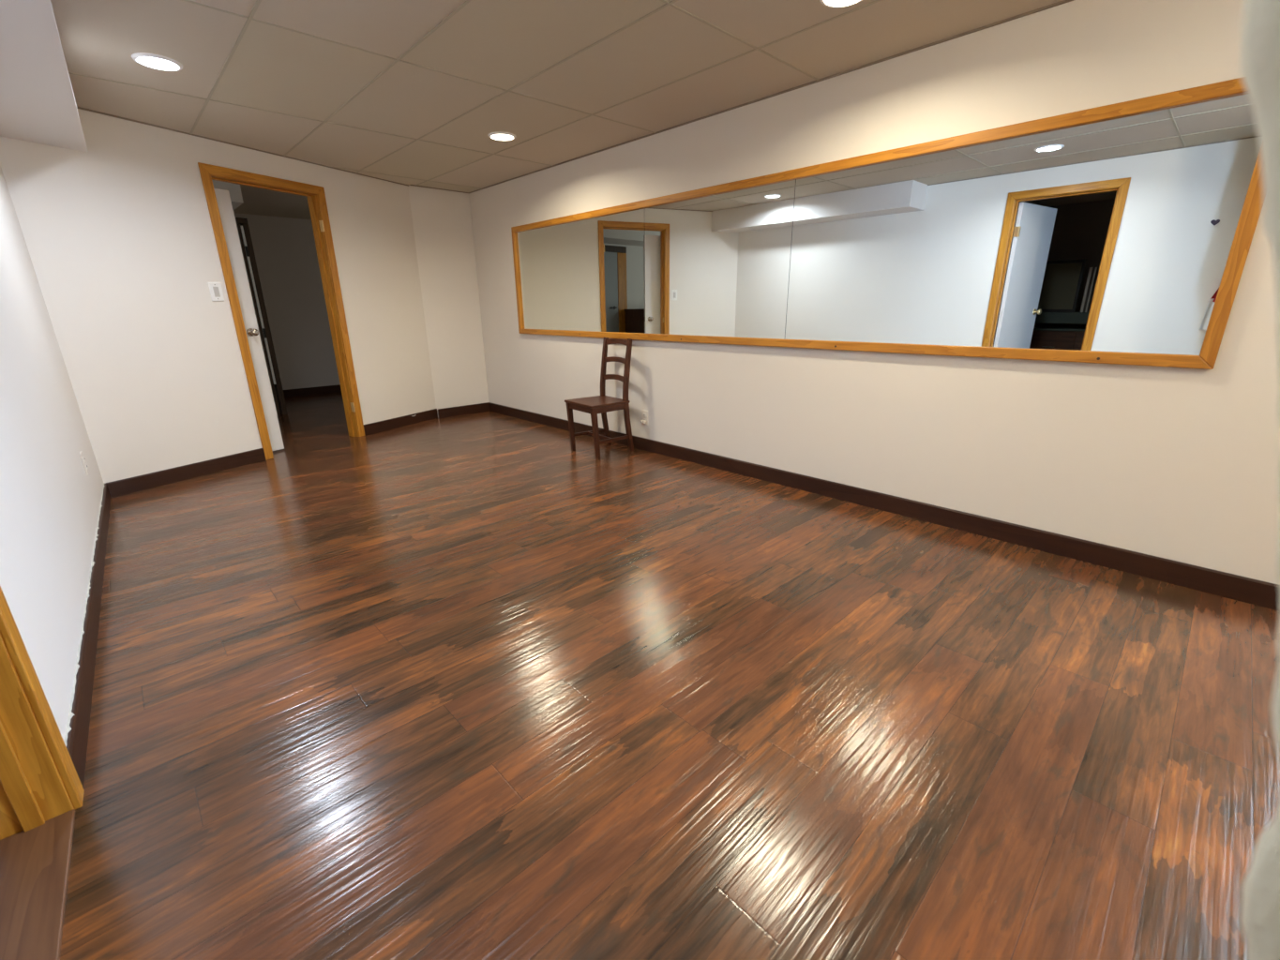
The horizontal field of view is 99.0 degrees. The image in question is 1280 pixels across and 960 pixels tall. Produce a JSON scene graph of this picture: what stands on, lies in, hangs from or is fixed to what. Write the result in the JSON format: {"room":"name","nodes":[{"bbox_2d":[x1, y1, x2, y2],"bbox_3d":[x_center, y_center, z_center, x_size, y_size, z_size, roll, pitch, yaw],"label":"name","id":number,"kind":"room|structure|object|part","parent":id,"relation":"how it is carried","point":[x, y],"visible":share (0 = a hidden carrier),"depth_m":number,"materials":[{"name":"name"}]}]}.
{"room":"exercise studio","nodes":[
{"label":"exercise studio","id":0,"kind":"room"},
{"bbox_2d":[0,165,103,741],"bbox_3d":[-0.829,-0.084,0.303,0.120,2.268,7.996,-16,23,-39],"label":"wall","id":1,"kind":"structure","parent":0,"point":[50,505],"depth_m":1.94,"materials":[{"name":"paint"}]},
{"bbox_2d":[0,586,84,959],"bbox_3d":[-1.159,-0.116,0.693,0.137,2.100,0.865,-16,23,-39],"label":"door frame","id":2,"kind":"structure","parent":1,"relation":"in","point":[41,790],"depth_m":1.20,"materials":[{"name":"brown wood"}]},
{"bbox_3d":[-1.381,-0.216,1.017,0.016,2.099,0.064,-16,23,-39],"label":"casing","id":3,"kind":"part","parent":2,"relation":"part of","materials":[{"name":"brown wood"}]},
{"bbox_2d":[79,451,88,474],"bbox_3d":[-2.948,-0.090,2.901,0.009,0.117,0.073,-16,23,-39],"label":"wall outlet","id":4,"kind":"object","parent":1,"relation":"attached to","point":[81,453],"visible":1,"depth_m":2.88,"materials":[{"name":"beige plastic"}]},
{"bbox_2d":[64,482,111,787],"bbox_3d":[-2.396,0.395,2.414,0.015,0.107,3.010,-16,23,-39],"label":"baseboard","id":5,"kind":"structure","parent":1,"relation":"attached to","point":[76,738],"depth_m":1.79,"materials":[{"name":"brown wood"}]},
{"bbox_2d":[0,108,489,483],"bbox_3d":[-2.694,-1.466,4.706,0.375,2.268,3.566,9,20,29],"label":"wall","id":6,"kind":"structure","parent":0,"point":[118,233],"depth_m":3.75,"materials":[{"name":"paint"}]},
{"bbox_2d":[105,448,266,497],"bbox_3d":[-3.188,-0.070,3.913,0.013,0.099,0.980,7,19,24],"label":"baseboard","id":7,"kind":"structure","parent":6,"relation":"attached to","point":[119,488],"depth_m":3.84,"materials":[{"name":"brown wood"}]},
{"bbox_2d":[208,282,224,301],"bbox_3d":[-3.028,-1.346,3.906,0.010,0.128,0.082,7,19,24],"label":"light switch","id":8,"kind":"object","parent":6,"relation":"attached to","point":[215,288],"visible":1,"depth_m":3.90,"materials":[{"name":"white plastic"}]},
{"bbox_2d":[213,188,284,451],"bbox_3d":[-3.185,-1.095,4.002,0.102,1.971,0.788,7,19,24],"label":"hall door","id":9,"kind":"structure","parent":6,"relation":"in","point":[223,199],"depth_m":4.27,"materials":[{"name":"paint"}]},
{"bbox_3d":[-3.032,-1.158,4.285,0.066,0.062,0.062,7,19,24],"label":"door knob","id":10,"kind":"part","parent":9,"relation":"part of","materials":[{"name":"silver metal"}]},
{"bbox_2d":[197,162,364,459],"bbox_3d":[-2.851,-1.296,4.457,0.141,2.100,0.927,7,19,24],"label":"door frame","id":11,"kind":"structure","parent":6,"relation":"in","point":[315,194],"depth_m":4.42,"materials":[{"name":"brown wood"}]},
{"bbox_3d":[-2.979,-1.168,4.061,0.016,2.099,0.064,7,19,24],"label":"casing","id":12,"kind":"part","parent":11,"relation":"part of","materials":[{"name":"brown wood"}]},
{"bbox_3d":[-2.809,-2.259,4.124,0.016,0.064,0.923,7,19,24],"label":"head casing","id":13,"kind":"part","parent":11,"relation":"part of","materials":[{"name":"brown wood"}]},
{"bbox_3d":[-2.618,-1.409,4.806,0.016,2.099,0.064,7,19,24],"label":"casing","id":14,"kind":"part","parent":11,"relation":"part of","materials":[{"name":"brown wood"}]},
{"bbox_2d":[363,408,437,436],"bbox_3d":[-2.397,-0.596,5.538,0.022,0.099,0.929,7,19,24],"label":"baseboard","id":15,"kind":"structure","parent":6,"relation":"attached to","point":[398,422],"depth_m":5.49,"materials":[{"name":"brown wood"}]},
{"bbox_2d":[437,402,489,418],"bbox_3d":[-1.954,-0.781,6.106,0.611,0.099,0.013,-17,24,-41],"label":"baseboard","id":16,"kind":"structure","parent":6,"relation":"attached to","point":[481,407],"depth_m":6.08,"materials":[{"name":"brown wood"}]},
{"bbox_2d":[233,211,277,415],"bbox_3d":[-5.313,-1.482,4.849,3.180,2.268,0.130,-17,24,-41],"label":"wall","id":17,"kind":"structure","parent":0,"point":[233,212],"depth_m":5.84,"materials":[{"name":"paint"}]},
{"bbox_2d":[235,217,287,415],"bbox_3d":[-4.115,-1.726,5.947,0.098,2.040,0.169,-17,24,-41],"label":"door","id":18,"kind":"structure","parent":17,"relation":"in","point":[242,223],"depth_m":5.87,"materials":[{"name":"paint"}]},
{"bbox_3d":[-4.128,-2.672,5.649,0.098,0.055,0.162,-17,24,-41],"label":"head casing","id":19,"kind":"part","parent":18,"relation":"part of","materials":[{"name":"black wood"}]},
{"bbox_2d":[234,212,340,390],"bbox_3d":[-4.041,-2.464,7.889,3.320,2.268,0.120,-17,24,-41],"label":"wall","id":20,"kind":"structure","parent":0,"point":[284,248],"depth_m":7.28,"materials":[{"name":"paint"}]},
{"bbox_2d":[283,384,341,397],"bbox_3d":[-3.979,-1.421,8.174,3.070,0.105,0.015,-17,24,-41],"label":"baseboard","id":21,"kind":"structure","parent":20,"relation":"attached to","point":[289,393],"depth_m":7.62,"materials":[{"name":"brown wood"}]},
{"bbox_2d":[50,0,1063,219],"bbox_3d":[-1.619,-1.817,1.871,8.100,0.100,12.400,-17,24,-41],"label":"ceiling","id":22,"kind":"structure","parent":0,"point":[503,44],"depth_m":2.67,"materials":[{"name":"tile"}]},
{"bbox_2d":[0,0,88,151],"bbox_3d":[-2.582,-1.738,2.205,0.370,0.233,2.439,-16,23,-39],"label":"soffit","id":23,"kind":"structure","parent":22,"relation":"attached to","point":[37,103],"depth_m":2.22,"materials":[{"name":"paint"}]},
{"bbox_2d":[131,52,182,71],"bbox_3d":[-2.290,-1.982,2.597,0.190,0.010,0.190,-17,24,-41],"label":"recessed light","id":24,"kind":"object","parent":22,"relation":"in","point":[150,60],"visible":1,"depth_m":2.59,"materials":[{"name":"white"}]},
{"bbox_2d":[212,180,243,210],"bbox_3d":[-5.029,-2.418,4.317,3.040,0.168,0.600,-17,24,-41],"label":"beam","id":25,"kind":"structure","parent":22,"relation":"attached to","point":[234,190],"depth_m":5.06,"materials":[{"name":"paint"}]},
{"bbox_2d":[68,0,882,188],"bbox_3d":[0.038,-1.625,1.378,3.528,0.004,8.954,-17,24,-41],"label":"grid","id":26,"kind":"object","parent":22,"relation":"attached to","point":[249,18],"visible":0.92,"depth_m":2.73,"materials":[{"name":"beige metal"}]},
{"bbox_2d":[488,132,515,140],"bbox_3d":[-0.953,-2.374,3.780,0.190,0.010,0.190,-17,24,-41],"label":"recessed light","id":27,"kind":"object","parent":22,"relation":"in","point":[498,136],"visible":1,"depth_m":3.77,"materials":[{"name":"white"}]},
{"bbox_2d":[819,0,862,7],"bbox_3d":[0.783,-1.855,2.090,0.190,0.010,0.190,-17,24,-41],"label":"recessed light","id":28,"kind":"object","parent":22,"relation":"in","point":[827,3],"visible":1,"depth_m":2.14,"materials":[{"name":"white"}]},
{"bbox_2d":[59,391,1279,959],"bbox_3d":[-1.594,0.448,2.593,8.100,0.120,12.400,-17,24,-41],"label":"floor","id":29,"kind":"structure","parent":0,"point":[483,685],"depth_m":1.55,"materials":[{"name":"laminate"}]},
{"bbox_2d":[564,337,634,459],"bbox_3d":[-0.319,-0.663,4.365,0.425,0.901,0.403,-14,22,-36],"label":"wooden chair","id":30,"kind":"object","parent":29,"relation":"on","point":[602,404],"visible":1,"depth_m":4.36,"materials":[{"name":"brown wood"}]},
{"bbox_3d":[-0.563,-0.436,4.469,0.058,0.407,0.040,-14,22,-36],"label":"leg","id":31,"kind":"part","parent":30,"relation":"part of","materials":[{"name":"brown wood"}]},
{"bbox_3d":[-0.343,-0.354,4.204,0.058,0.407,0.040,-14,22,-36],"label":"leg","id":32,"kind":"part","parent":30,"relation":"part of","materials":[{"name":"brown wood"}]},
{"bbox_3d":[-0.338,-0.627,4.360,0.375,0.020,0.403,-14,22,-36],"label":"seat","id":33,"kind":"part","parent":30,"relation":"part of","materials":[{"name":"brown wood"}]},
{"bbox_3d":[-0.294,-0.732,4.580,0.086,0.901,0.036,-14,22,-36],"label":"post","id":34,"kind":"part","parent":30,"relation":"part of","materials":[{"name":"brown wood"}]},
{"bbox_3d":[-0.172,-1.097,4.353,0.037,0.055,0.296,-14,22,-36],"label":"rail","id":35,"kind":"part","parent":30,"relation":"part of","materials":[{"name":"brown wood"}]},
{"bbox_3d":[-0.094,-0.658,4.338,0.086,0.901,0.036,-14,22,-36],"label":"post","id":36,"kind":"part","parent":30,"relation":"part of","materials":[{"name":"brown wood"}]},
{"bbox_2d":[469,0,1279,584],"bbox_3d":[1.819,-1.072,3.313,1.347,2.268,8.954,-17,24,-41],"label":"wall","id":37,"kind":"structure","parent":0,"point":[1179,464],"depth_m":2.64,"materials":[{"name":"paint"}]},
{"bbox_2d":[76,0,1073,193],"bbox_3d":[0.037,-1.632,1.409,3.485,0.007,9.002,-17,24,-41],"label":"trim","id":38,"kind":"structure","parent":37,"relation":"attached to","point":[1063,1],"depth_m":3.25,"materials":[{"name":"brown"}]},
{"bbox_2d":[641,409,647,425],"bbox_3d":[0.038,-0.507,4.442,0.009,0.117,0.073,-17,24,-41],"label":"wall outlet","id":39,"kind":"object","parent":37,"relation":"attached to","point":[644,414],"visible":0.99,"depth_m":4.43,"materials":[{"name":"beige plastic"}]},
{"bbox_2d":[488,402,1279,611],"bbox_3d":[0.416,-0.178,4.128,0.013,0.099,6.274,-17,24,-41],"label":"baseboard","id":40,"kind":"structure","parent":37,"relation":"attached to","point":[1235,587],"depth_m":2.76,"materials":[{"name":"brown wood"}]},
{"bbox_2d":[511,77,1264,369],"bbox_3d":[0.482,-1.410,3.632,0.032,0.975,4.913,-17,24,-41],"label":"wall mirror","id":41,"kind":"object","parent":37,"relation":"attached to","point":[1121,233],"visible":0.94,"depth_m":2.58,"materials":[{"name":"clear glass"}]},
{"bbox_3d":[-0.568,-1.740,4.705,0.006,0.903,1.760,-17,24,-41],"label":"mirror pane","id":42,"kind":"part","parent":41,"relation":"part of","materials":[{"name":"clear glass"}]},
{"bbox_3d":[0.464,-1.419,3.663,0.006,0.903,1.236,-17,24,-41],"label":"mirror pane","id":43,"kind":"part","parent":41,"relation":"part of","materials":[{"name":"clear glass"}]},
{"bbox_3d":[0.483,-0.967,3.770,0.020,0.048,4.909,-17,24,-41],"label":"frame rail","id":44,"kind":"part","parent":41,"relation":"part of","materials":[{"name":"brown wood"}]},
{"bbox_3d":[0.474,-1.851,3.489,0.020,0.048,4.909,-17,24,-41],"label":"frame rail","id":45,"kind":"part","parent":41,"relation":"part of","materials":[{"name":"brown wood"}]},
{"bbox_3d":[1.520,-1.091,2.596,0.006,0.903,1.832,-17,24,-41],"label":"mirror pane","id":46,"kind":"part","parent":41,"relation":"part of","materials":[{"name":"clear glass"}]},
{"bbox_2d":[1240,0,1279,959],"bbox_3d":[1.328,0.270,-0.884,0.080,2.268,3.231,-17,24,-41],"label":"wall","id":47,"kind":"structure","parent":0,"point":[1260,32],"depth_m":0.19,"materials":[{"name":"paint"}]}
]}

